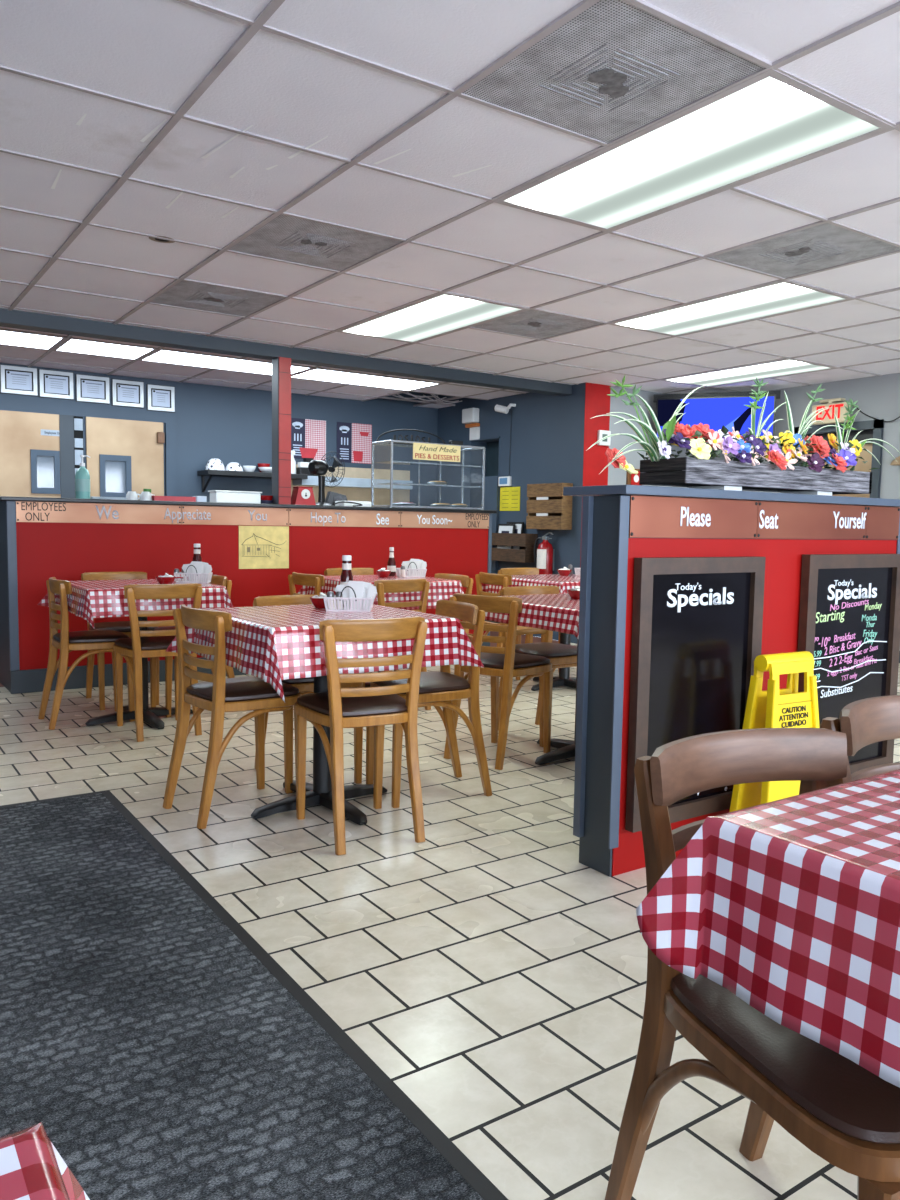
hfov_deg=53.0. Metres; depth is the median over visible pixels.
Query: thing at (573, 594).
bowl
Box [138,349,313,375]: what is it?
ceiling light
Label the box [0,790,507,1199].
floor mat
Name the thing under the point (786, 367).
ceiling light
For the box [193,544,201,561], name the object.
ketchup bottle
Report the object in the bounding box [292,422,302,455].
print
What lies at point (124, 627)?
dining chair
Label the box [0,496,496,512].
countertop
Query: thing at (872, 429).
door
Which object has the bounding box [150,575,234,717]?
dining chair
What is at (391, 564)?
ketchup bottle
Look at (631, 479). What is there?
wall sign
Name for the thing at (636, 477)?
print
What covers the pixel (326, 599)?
basket
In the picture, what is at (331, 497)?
card terminal
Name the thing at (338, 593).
shaker
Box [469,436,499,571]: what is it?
door
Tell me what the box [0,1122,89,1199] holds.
tablecloth
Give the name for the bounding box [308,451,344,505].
desk fan
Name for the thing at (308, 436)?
poster
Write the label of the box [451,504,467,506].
pie
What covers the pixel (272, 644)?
tablecloth
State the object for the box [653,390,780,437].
television
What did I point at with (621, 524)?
wall
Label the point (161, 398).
framed certificate
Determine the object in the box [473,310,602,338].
ceiling vent
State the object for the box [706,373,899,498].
wall
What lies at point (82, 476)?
soap bottle
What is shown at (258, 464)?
bowl
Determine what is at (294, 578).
dining chair
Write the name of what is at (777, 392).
shelf
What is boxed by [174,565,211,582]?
basket
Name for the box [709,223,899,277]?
ceiling vent
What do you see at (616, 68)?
ceiling vent
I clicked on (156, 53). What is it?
ceiling
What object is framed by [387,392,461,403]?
wires
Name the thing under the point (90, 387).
print
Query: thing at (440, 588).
tablecloth
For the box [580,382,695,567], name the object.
wall
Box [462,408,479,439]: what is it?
wall dispenser
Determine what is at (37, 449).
door
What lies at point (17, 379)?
print
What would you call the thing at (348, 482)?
shelf
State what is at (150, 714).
dining table
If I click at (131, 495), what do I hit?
cup
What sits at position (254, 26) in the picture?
ceiling grid
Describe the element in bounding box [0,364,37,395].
framed certificate
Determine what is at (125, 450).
door
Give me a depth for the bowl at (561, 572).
6.15 m
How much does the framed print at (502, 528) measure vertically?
0.339 m
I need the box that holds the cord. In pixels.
[331,501,361,505]
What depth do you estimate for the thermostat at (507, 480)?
8.97 m
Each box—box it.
[192,496,206,501]
[449,440,462,444]
[586,376,899,495]
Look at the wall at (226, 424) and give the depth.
8.78 m
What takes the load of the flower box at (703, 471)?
on the wall at (621, 524)
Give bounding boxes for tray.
[90,497,126,499]
[152,496,195,501]
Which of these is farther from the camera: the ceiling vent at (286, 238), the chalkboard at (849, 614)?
the ceiling vent at (286, 238)
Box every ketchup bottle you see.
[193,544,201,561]
[340,555,352,604]
[387,547,395,575]
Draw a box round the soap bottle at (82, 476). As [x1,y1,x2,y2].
[75,455,89,498]
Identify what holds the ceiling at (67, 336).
attached to the wall at (226, 424)
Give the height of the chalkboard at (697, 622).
0.832 m
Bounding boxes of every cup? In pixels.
[126,491,139,499]
[140,492,154,500]
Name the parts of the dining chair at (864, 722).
post, rail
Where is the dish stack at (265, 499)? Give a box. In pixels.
[260,495,272,503]
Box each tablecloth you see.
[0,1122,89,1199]
[38,579,232,628]
[166,604,484,701]
[298,575,463,609]
[482,574,579,593]
[485,593,579,638]
[636,769,899,1087]
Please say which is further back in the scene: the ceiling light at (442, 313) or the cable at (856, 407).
the cable at (856, 407)
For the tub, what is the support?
on the half wall at (42, 538)
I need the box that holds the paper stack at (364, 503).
[335,501,370,506]
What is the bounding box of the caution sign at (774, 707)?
[729,651,819,811]
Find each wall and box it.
[0,363,437,505]
[0,496,496,693]
[436,382,585,643]
[563,485,899,876]
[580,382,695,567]
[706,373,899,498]
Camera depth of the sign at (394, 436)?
7.33 m
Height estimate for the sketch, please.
0.296 m
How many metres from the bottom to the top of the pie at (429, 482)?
0.038 m
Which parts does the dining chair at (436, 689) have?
leg, leg, seat frame, post, rail, post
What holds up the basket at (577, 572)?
on the tablecloth at (564, 583)
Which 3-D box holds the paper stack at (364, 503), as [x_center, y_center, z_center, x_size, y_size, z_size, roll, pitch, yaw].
[-0.748,-0.741,6.978,0.240,0.045,0.160,-2,6,-34]
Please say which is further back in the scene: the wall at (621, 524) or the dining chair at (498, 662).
the dining chair at (498, 662)
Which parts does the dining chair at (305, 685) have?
post, rail, leg, seat frame, leg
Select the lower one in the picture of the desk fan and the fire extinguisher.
the fire extinguisher
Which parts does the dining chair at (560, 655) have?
post, rail, leg, post, seat frame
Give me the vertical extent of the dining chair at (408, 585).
0.754 m
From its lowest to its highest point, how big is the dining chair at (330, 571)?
0.754 m
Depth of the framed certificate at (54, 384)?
7.76 m
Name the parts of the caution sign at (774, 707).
panel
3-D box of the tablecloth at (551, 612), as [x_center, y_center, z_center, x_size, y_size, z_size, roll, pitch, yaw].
[0.623,0.058,4.139,0.828,0.116,0.828,-2,6,-34]
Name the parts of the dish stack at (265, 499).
blue dish, red dish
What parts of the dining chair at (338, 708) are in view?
leg, post, seat frame, rail, leg, post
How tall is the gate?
1.560 m
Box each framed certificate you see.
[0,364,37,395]
[38,369,73,399]
[75,374,109,403]
[111,379,143,407]
[146,384,174,412]
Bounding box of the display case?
[371,440,484,509]
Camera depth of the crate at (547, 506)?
8.31 m
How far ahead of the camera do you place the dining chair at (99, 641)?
4.62 m
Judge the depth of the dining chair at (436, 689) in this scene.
3.50 m
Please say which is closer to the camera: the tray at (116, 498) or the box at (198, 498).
the tray at (116, 498)
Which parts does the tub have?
lid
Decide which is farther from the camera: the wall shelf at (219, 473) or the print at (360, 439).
the print at (360, 439)
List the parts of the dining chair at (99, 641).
post, post, rail, seat frame, leg, leg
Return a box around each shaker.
[327,591,334,609]
[336,591,343,608]
[400,566,404,576]
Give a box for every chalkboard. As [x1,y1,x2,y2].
[625,557,765,832]
[798,554,899,773]
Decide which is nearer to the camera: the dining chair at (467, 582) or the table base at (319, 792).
the table base at (319, 792)
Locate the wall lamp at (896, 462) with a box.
[890,456,899,465]
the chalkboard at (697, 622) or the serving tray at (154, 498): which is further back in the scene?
the serving tray at (154, 498)
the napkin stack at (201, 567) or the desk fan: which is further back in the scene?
the desk fan
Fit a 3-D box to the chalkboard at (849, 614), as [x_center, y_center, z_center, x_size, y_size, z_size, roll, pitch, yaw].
[1.484,0.249,3.347,0.605,0.838,0.032,-2,6,-34]
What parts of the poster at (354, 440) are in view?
navy panel, gingham panel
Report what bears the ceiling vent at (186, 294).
in the ceiling at (156, 53)
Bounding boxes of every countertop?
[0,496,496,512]
[291,464,412,504]
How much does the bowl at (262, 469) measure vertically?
0.050 m
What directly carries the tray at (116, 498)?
on the half wall at (42, 538)
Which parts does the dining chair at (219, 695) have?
post, rail, post, seat frame, leg, leg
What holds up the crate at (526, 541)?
attached to the wall at (547, 431)
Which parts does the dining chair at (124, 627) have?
post, leg, rail, seat frame, leg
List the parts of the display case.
shelf rail, shelf rail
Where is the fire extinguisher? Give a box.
[534,532,554,574]
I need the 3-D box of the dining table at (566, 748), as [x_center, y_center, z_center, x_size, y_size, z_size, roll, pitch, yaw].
[0.618,0.366,4.164,0.698,0.716,0.698,-2,6,-34]
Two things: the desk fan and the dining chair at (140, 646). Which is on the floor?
the dining chair at (140, 646)
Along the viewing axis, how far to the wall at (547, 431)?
8.67 m
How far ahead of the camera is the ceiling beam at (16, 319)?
6.49 m
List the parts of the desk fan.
motor, stem, fan blade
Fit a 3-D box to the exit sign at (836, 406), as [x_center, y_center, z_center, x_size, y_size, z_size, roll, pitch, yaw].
[3.269,-1.607,7.700,0.132,0.205,0.330,-2,6,-34]
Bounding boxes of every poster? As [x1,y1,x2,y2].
[291,418,325,459]
[337,422,371,463]
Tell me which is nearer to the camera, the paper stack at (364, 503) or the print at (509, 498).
the paper stack at (364, 503)
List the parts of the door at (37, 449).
pane, name plate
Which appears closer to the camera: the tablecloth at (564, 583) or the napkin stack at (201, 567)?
the napkin stack at (201, 567)
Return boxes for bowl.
[155,576,182,583]
[205,459,224,469]
[225,462,242,470]
[243,466,255,471]
[257,463,269,471]
[258,467,271,472]
[310,597,324,607]
[376,570,390,577]
[557,569,571,575]
[567,589,579,598]
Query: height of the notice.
0.235 m
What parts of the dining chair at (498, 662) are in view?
post, rail, leg, seat frame, post, leg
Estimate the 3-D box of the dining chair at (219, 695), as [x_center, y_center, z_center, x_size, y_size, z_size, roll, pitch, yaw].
[-0.799,0.398,3.330,0.419,0.754,0.375,-3,6,-41]
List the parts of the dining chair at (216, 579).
leg, leg, rail, post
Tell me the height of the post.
1.070 m
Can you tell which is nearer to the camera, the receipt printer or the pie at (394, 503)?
the pie at (394, 503)
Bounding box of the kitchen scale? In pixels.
[291,486,315,504]
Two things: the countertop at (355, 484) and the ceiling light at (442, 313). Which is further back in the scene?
the countertop at (355, 484)
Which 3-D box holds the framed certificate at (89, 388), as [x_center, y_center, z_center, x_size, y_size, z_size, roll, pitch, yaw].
[-3.138,-1.853,7.933,0.285,0.237,0.020,-2,6,-34]
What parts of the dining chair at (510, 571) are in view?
rail, leg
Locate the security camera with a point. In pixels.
(498, 408)
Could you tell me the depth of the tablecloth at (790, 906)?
0.97 m
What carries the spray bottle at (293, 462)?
on the wall shelf at (219, 473)
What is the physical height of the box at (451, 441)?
0.050 m
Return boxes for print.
[12,374,28,384]
[49,378,65,388]
[86,383,101,392]
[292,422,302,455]
[299,447,317,458]
[339,426,349,458]
[353,432,368,461]
[496,524,514,548]
[502,491,517,507]
[507,522,523,548]
[634,475,638,481]
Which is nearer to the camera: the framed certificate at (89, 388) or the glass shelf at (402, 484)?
the glass shelf at (402, 484)
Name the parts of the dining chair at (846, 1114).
post, rail, seat frame, post, leg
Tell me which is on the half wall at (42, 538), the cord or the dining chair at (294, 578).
the cord
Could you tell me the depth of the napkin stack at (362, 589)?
3.44 m
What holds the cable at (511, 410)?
attached to the wall at (547, 431)
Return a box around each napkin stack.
[182,561,211,581]
[335,581,376,609]
[401,559,426,575]
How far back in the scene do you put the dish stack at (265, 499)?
6.69 m
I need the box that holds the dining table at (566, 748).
[535,642,577,764]
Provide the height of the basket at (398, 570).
0.098 m
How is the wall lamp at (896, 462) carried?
attached to the wall at (878, 397)
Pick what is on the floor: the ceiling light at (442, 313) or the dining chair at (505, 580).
the dining chair at (505, 580)
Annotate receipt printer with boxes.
[296,458,317,475]
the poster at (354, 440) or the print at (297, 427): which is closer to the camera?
the print at (297, 427)
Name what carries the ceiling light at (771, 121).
attached to the ceiling at (156, 53)
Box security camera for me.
[494,404,515,413]
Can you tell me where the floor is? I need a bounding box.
[0,631,899,1199]
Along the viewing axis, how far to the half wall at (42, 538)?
5.91 m
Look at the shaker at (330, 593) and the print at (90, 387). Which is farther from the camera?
the print at (90, 387)
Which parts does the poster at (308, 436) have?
navy panel, gingham panel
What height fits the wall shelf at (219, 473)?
0.200 m
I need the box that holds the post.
[272,357,290,503]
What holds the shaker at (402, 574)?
on the tablecloth at (440, 588)
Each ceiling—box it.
[0,0,899,407]
[0,328,525,406]
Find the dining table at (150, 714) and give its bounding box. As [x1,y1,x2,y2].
[85,617,192,728]
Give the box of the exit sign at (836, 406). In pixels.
[811,398,850,424]
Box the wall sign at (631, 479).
[626,469,639,484]
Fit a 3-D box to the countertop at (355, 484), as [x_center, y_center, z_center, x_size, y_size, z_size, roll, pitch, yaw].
[-0.944,-0.545,9.269,1.500,1.640,0.500,-2,6,-34]
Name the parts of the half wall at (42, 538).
trim, trim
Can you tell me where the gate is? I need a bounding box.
[484,476,499,573]
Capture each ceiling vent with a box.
[150,280,284,316]
[228,214,401,270]
[463,0,764,142]
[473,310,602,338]
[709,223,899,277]
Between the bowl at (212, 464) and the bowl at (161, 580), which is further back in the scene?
the bowl at (212, 464)
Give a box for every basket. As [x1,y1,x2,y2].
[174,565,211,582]
[324,586,373,611]
[396,562,426,576]
[574,568,580,575]
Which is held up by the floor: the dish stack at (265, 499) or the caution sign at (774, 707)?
the caution sign at (774, 707)
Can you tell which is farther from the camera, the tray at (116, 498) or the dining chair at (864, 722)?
the tray at (116, 498)
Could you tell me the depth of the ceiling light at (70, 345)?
6.80 m
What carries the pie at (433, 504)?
on the display case
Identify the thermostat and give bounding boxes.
[498,476,511,485]
[597,430,610,445]
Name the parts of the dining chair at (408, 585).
post, rail, post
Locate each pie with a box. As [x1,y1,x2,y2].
[393,502,415,505]
[427,481,447,484]
[430,503,451,506]
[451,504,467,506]
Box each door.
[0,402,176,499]
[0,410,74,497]
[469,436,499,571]
[792,419,883,497]
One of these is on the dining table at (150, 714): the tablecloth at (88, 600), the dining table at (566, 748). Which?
the tablecloth at (88, 600)
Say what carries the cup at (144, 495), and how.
on the half wall at (42, 538)
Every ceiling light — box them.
[0,329,66,350]
[51,338,158,359]
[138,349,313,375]
[291,368,441,390]
[335,292,529,342]
[493,69,894,231]
[609,280,853,336]
[663,359,836,386]
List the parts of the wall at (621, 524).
corner trim, panel, corner trim, corner trim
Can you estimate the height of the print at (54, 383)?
0.082 m
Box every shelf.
[197,470,307,491]
[293,476,412,489]
[378,483,468,487]
[653,390,780,402]
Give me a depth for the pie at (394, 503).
7.18 m
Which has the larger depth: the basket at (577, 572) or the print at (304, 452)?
the print at (304, 452)
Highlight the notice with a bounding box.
[500,487,519,510]
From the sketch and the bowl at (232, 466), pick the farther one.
the bowl at (232, 466)
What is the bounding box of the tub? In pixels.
[208,490,261,503]
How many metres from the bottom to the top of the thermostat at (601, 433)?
0.135 m
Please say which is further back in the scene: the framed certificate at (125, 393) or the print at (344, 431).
the print at (344, 431)
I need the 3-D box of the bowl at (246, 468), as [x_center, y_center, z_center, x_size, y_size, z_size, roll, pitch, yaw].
[-1.923,-1.254,8.653,0.128,0.060,0.128,-2,6,-34]
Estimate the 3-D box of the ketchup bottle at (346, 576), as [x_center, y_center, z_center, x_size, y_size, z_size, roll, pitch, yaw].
[-0.406,-0.073,3.544,0.050,0.203,0.049,-2,6,-34]
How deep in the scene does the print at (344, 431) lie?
9.36 m
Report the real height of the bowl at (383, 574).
0.041 m
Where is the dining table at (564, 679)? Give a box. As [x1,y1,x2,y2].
[531,632,575,690]
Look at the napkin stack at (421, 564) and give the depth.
5.76 m
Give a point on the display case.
(440, 452)
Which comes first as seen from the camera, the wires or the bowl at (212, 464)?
the bowl at (212, 464)
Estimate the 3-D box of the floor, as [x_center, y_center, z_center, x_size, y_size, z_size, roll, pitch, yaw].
[0.158,0.796,3.860,9.750,0.100,10.850,-2,6,-34]
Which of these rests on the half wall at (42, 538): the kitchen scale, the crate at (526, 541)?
the kitchen scale
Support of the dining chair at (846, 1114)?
on the floor
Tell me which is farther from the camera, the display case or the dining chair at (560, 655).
the display case
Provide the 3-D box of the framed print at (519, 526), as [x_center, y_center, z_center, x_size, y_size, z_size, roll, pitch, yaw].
[0.624,-0.596,8.867,0.048,0.339,0.260,-2,6,-34]
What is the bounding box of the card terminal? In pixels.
[325,491,347,505]
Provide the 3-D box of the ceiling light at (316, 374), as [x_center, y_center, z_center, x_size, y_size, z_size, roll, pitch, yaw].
[-0.754,-2.025,8.068,1.280,0.126,0.600,-2,6,-34]
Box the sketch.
[239,526,288,568]
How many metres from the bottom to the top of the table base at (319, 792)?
0.716 m
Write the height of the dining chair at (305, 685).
0.754 m
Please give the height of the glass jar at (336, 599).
0.049 m
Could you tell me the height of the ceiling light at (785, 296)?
0.126 m
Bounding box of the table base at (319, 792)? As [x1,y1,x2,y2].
[251,676,386,824]
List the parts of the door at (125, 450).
pane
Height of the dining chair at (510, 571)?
0.754 m
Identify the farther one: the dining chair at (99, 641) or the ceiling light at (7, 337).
the ceiling light at (7, 337)
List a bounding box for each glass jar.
[327,599,334,609]
[336,599,343,608]
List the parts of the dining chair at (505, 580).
post, rail, post, seat frame, leg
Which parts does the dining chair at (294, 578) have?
post, rail, post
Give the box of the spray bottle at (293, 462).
[291,450,295,473]
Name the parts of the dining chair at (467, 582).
rail, post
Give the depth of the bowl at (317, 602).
3.51 m
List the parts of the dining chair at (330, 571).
rail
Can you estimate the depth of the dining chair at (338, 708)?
2.98 m
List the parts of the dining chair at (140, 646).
leg, post, seat frame, rail, leg, post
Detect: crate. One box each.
[491,533,537,562]
[526,483,572,529]
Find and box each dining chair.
[38,577,134,729]
[81,572,158,710]
[113,583,202,741]
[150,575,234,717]
[163,604,300,828]
[253,594,362,793]
[288,572,364,686]
[295,616,427,854]
[324,568,391,670]
[366,600,491,807]
[374,578,430,709]
[394,573,472,670]
[444,593,552,769]
[475,572,543,679]
[497,568,559,671]
[498,586,576,746]
[605,728,899,1199]
[820,695,899,786]
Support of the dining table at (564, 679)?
on the floor
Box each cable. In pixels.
[509,410,511,473]
[856,407,899,421]
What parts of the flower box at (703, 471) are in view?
flower, flower, flower, flower, flower, flower, flower, flower, flower, flower, flower, flower, flower, flower, flower, flower, flower, board, flower, flower, flower, flower, flower, flower, flower, flower, flower, flower, flower, flower, flower, flower, flower, flower, flower, flower, flower, flower, flower, flower, flower, flower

